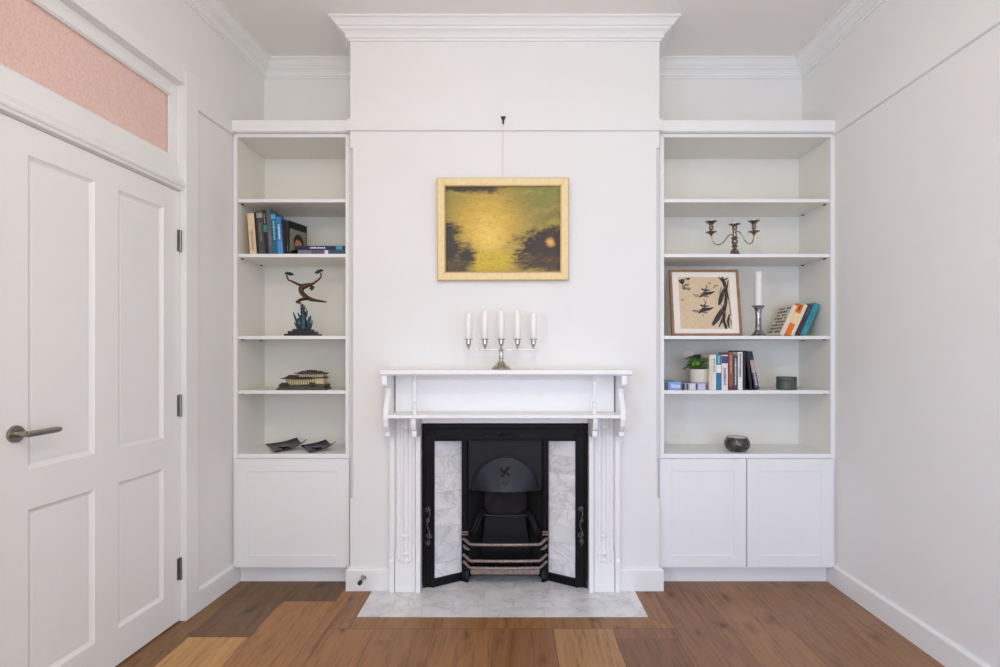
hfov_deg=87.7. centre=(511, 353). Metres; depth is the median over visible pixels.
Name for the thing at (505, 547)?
basket
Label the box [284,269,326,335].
statue
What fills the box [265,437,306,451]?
plate
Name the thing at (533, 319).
taper candle
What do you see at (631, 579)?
baseboard
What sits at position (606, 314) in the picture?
wall
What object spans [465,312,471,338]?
taper candle
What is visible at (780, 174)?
bookcase
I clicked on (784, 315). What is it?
book
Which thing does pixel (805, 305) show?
book
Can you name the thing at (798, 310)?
book
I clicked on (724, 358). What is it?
book
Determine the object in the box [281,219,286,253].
book
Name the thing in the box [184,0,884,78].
trim
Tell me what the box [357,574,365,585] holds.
door stop
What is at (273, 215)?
book
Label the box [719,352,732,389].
book
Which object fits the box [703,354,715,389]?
book
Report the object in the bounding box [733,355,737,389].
book
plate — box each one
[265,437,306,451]
[301,440,335,451]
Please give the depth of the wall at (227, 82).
2.67 m
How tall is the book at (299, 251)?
0.024 m
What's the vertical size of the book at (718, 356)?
0.199 m
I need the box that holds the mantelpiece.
[380,369,631,592]
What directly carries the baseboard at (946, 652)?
attached to the wall at (917, 176)
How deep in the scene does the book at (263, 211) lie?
2.87 m
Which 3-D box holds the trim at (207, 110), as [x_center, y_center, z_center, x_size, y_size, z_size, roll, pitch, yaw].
[-1.528,-1.229,2.685,0.016,0.074,0.292,0,0,4]
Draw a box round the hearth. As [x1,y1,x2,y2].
[357,574,647,616]
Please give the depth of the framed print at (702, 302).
2.90 m
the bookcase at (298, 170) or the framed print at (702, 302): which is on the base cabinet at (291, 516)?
the bookcase at (298, 170)
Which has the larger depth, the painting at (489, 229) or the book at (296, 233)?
the book at (296, 233)
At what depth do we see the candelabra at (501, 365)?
2.66 m
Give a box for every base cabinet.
[233,458,350,580]
[659,458,834,580]
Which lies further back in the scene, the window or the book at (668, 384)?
the book at (668, 384)
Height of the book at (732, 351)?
0.218 m
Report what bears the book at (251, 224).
on the bookcase at (298, 170)
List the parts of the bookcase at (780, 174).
panel, shelf, shelf, shelf, panel, panel, shelf, panel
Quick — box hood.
[471,456,539,491]
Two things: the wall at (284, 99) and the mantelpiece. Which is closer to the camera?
the mantelpiece
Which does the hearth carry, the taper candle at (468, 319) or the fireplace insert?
the fireplace insert
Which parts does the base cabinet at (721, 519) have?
cabinet door, cabinet door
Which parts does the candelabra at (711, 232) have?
arm, stem, arm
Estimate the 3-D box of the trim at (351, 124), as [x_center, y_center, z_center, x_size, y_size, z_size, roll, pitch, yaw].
[-0.038,-1.223,2.797,1.685,0.066,0.066,0,0,0]
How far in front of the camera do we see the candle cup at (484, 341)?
2.66 m
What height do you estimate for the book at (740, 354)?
0.210 m
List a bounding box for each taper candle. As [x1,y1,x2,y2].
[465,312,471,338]
[482,310,487,338]
[498,310,503,338]
[514,309,520,338]
[530,312,536,338]
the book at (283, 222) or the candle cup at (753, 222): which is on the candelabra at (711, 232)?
the candle cup at (753, 222)
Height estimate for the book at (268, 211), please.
0.252 m
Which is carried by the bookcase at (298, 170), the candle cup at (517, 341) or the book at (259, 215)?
the book at (259, 215)
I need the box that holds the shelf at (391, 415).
[388,412,620,418]
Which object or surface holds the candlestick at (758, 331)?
on the bookcase at (780, 174)
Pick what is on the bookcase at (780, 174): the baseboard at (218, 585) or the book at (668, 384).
the book at (668, 384)
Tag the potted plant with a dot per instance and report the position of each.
(696, 375)
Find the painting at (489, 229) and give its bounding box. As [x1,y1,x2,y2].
[437,178,568,280]
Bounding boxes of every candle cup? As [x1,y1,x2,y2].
[465,339,471,348]
[481,339,488,348]
[497,339,504,348]
[514,339,520,348]
[530,339,536,348]
[705,220,716,235]
[748,219,759,235]
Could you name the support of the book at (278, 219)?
on the bookcase at (298, 170)
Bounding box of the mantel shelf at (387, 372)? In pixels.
[380,369,631,375]
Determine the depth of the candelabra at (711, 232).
2.87 m
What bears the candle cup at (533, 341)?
on the candelabra at (501, 365)
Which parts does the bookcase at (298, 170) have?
panel, panel, panel, shelf, shelf, shelf, shelf, panel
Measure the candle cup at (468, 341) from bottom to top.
0.055 m
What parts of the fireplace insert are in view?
tile panel, hood plate, tile panel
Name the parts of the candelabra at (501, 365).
stem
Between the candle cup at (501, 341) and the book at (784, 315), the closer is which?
the candle cup at (501, 341)
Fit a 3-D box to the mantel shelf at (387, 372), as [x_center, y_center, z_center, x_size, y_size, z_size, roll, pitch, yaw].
[-0.029,0.094,2.679,1.250,0.029,0.199,0,0,0]
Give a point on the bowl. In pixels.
(735, 443)
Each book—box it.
[247,213,256,253]
[254,212,258,253]
[256,211,264,253]
[262,210,268,253]
[266,209,283,253]
[271,213,285,253]
[276,217,286,253]
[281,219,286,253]
[287,220,306,253]
[295,246,344,250]
[298,250,344,253]
[664,380,680,389]
[680,381,708,389]
[701,355,711,389]
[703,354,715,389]
[716,354,720,389]
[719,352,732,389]
[721,355,727,389]
[732,351,744,389]
[733,352,742,389]
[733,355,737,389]
[745,351,758,389]
[745,353,751,389]
[767,304,796,335]
[784,303,803,335]
[790,304,807,335]
[794,304,812,335]
[800,303,818,335]
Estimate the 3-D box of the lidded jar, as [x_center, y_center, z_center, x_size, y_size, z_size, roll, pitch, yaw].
[1.544,0.163,2.925,0.105,0.072,0.105,0,0,0]
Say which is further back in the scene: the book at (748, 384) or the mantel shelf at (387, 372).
the book at (748, 384)
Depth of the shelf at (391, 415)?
2.60 m
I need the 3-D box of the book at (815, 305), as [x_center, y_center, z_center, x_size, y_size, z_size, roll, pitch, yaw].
[1.677,-0.195,2.999,0.107,0.189,0.152,0,0,0]
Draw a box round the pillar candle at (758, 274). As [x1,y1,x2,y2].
[754,271,761,304]
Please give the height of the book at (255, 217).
0.232 m
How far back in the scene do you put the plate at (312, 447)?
2.96 m
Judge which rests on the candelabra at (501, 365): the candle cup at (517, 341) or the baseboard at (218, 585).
the candle cup at (517, 341)
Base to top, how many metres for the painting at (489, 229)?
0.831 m
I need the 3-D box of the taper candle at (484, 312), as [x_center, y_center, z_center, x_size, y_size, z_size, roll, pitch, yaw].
[-0.140,-0.142,2.672,0.032,0.181,0.032,0,0,0]
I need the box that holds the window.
[0,0,176,163]
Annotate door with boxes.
[0,113,181,666]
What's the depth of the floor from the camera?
2.34 m
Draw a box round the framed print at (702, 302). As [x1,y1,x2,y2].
[668,270,742,335]
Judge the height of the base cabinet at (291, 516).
0.690 m
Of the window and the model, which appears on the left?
the window
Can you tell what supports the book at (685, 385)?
on the bookcase at (780, 174)
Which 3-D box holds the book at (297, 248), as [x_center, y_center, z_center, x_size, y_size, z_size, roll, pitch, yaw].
[-1.054,-0.585,2.945,0.284,0.022,0.167,0,0,0]
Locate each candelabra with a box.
[465,339,536,369]
[705,219,759,253]
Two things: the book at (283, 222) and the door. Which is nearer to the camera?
the door
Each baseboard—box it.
[198,565,239,611]
[346,566,388,590]
[620,565,663,590]
[827,565,990,666]
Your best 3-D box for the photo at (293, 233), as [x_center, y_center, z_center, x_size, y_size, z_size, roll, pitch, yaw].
[-1.207,-0.628,2.936,0.001,0.135,0.136,0,0,17]
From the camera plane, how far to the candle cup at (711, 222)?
2.86 m
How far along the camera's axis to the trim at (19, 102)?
2.07 m
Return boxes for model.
[276,370,331,389]
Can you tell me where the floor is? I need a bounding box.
[115,581,944,666]
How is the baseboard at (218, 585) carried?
attached to the wall at (227, 82)
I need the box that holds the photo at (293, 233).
[290,228,305,251]
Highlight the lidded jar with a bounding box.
[776,376,796,389]
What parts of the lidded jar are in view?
lid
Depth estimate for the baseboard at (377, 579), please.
2.76 m
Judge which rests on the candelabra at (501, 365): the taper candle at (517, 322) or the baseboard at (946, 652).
the taper candle at (517, 322)
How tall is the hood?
0.197 m
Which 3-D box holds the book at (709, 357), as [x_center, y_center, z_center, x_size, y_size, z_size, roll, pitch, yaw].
[1.095,0.102,2.933,0.014,0.195,0.131,0,0,0]
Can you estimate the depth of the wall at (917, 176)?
2.23 m
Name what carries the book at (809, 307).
on the bookcase at (780, 174)
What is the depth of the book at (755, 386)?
2.87 m
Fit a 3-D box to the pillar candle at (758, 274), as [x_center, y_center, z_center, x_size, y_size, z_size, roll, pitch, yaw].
[1.385,-0.369,2.925,0.041,0.200,0.041,0,0,0]
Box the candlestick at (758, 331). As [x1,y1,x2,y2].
[750,305,765,335]
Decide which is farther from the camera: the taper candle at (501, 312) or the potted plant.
the potted plant
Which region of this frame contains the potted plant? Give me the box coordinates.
[682,350,708,382]
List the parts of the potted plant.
pot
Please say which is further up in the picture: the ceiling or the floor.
the ceiling
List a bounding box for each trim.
[0,0,185,620]
[69,0,197,620]
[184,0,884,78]
[198,96,233,134]
[346,119,662,134]
[833,2,999,134]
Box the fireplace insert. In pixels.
[423,423,586,587]
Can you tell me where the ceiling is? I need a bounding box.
[220,0,847,55]
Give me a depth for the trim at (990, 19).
2.20 m
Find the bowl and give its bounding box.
[724,435,750,451]
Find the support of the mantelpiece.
on the hearth
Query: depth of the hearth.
2.65 m
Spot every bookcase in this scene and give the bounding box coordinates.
[232,120,350,457]
[659,120,835,457]
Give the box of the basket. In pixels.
[462,509,547,581]
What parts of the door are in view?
handle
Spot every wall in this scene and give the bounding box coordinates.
[98,0,263,586]
[264,79,801,119]
[350,42,658,583]
[802,0,999,666]
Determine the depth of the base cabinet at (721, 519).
2.83 m

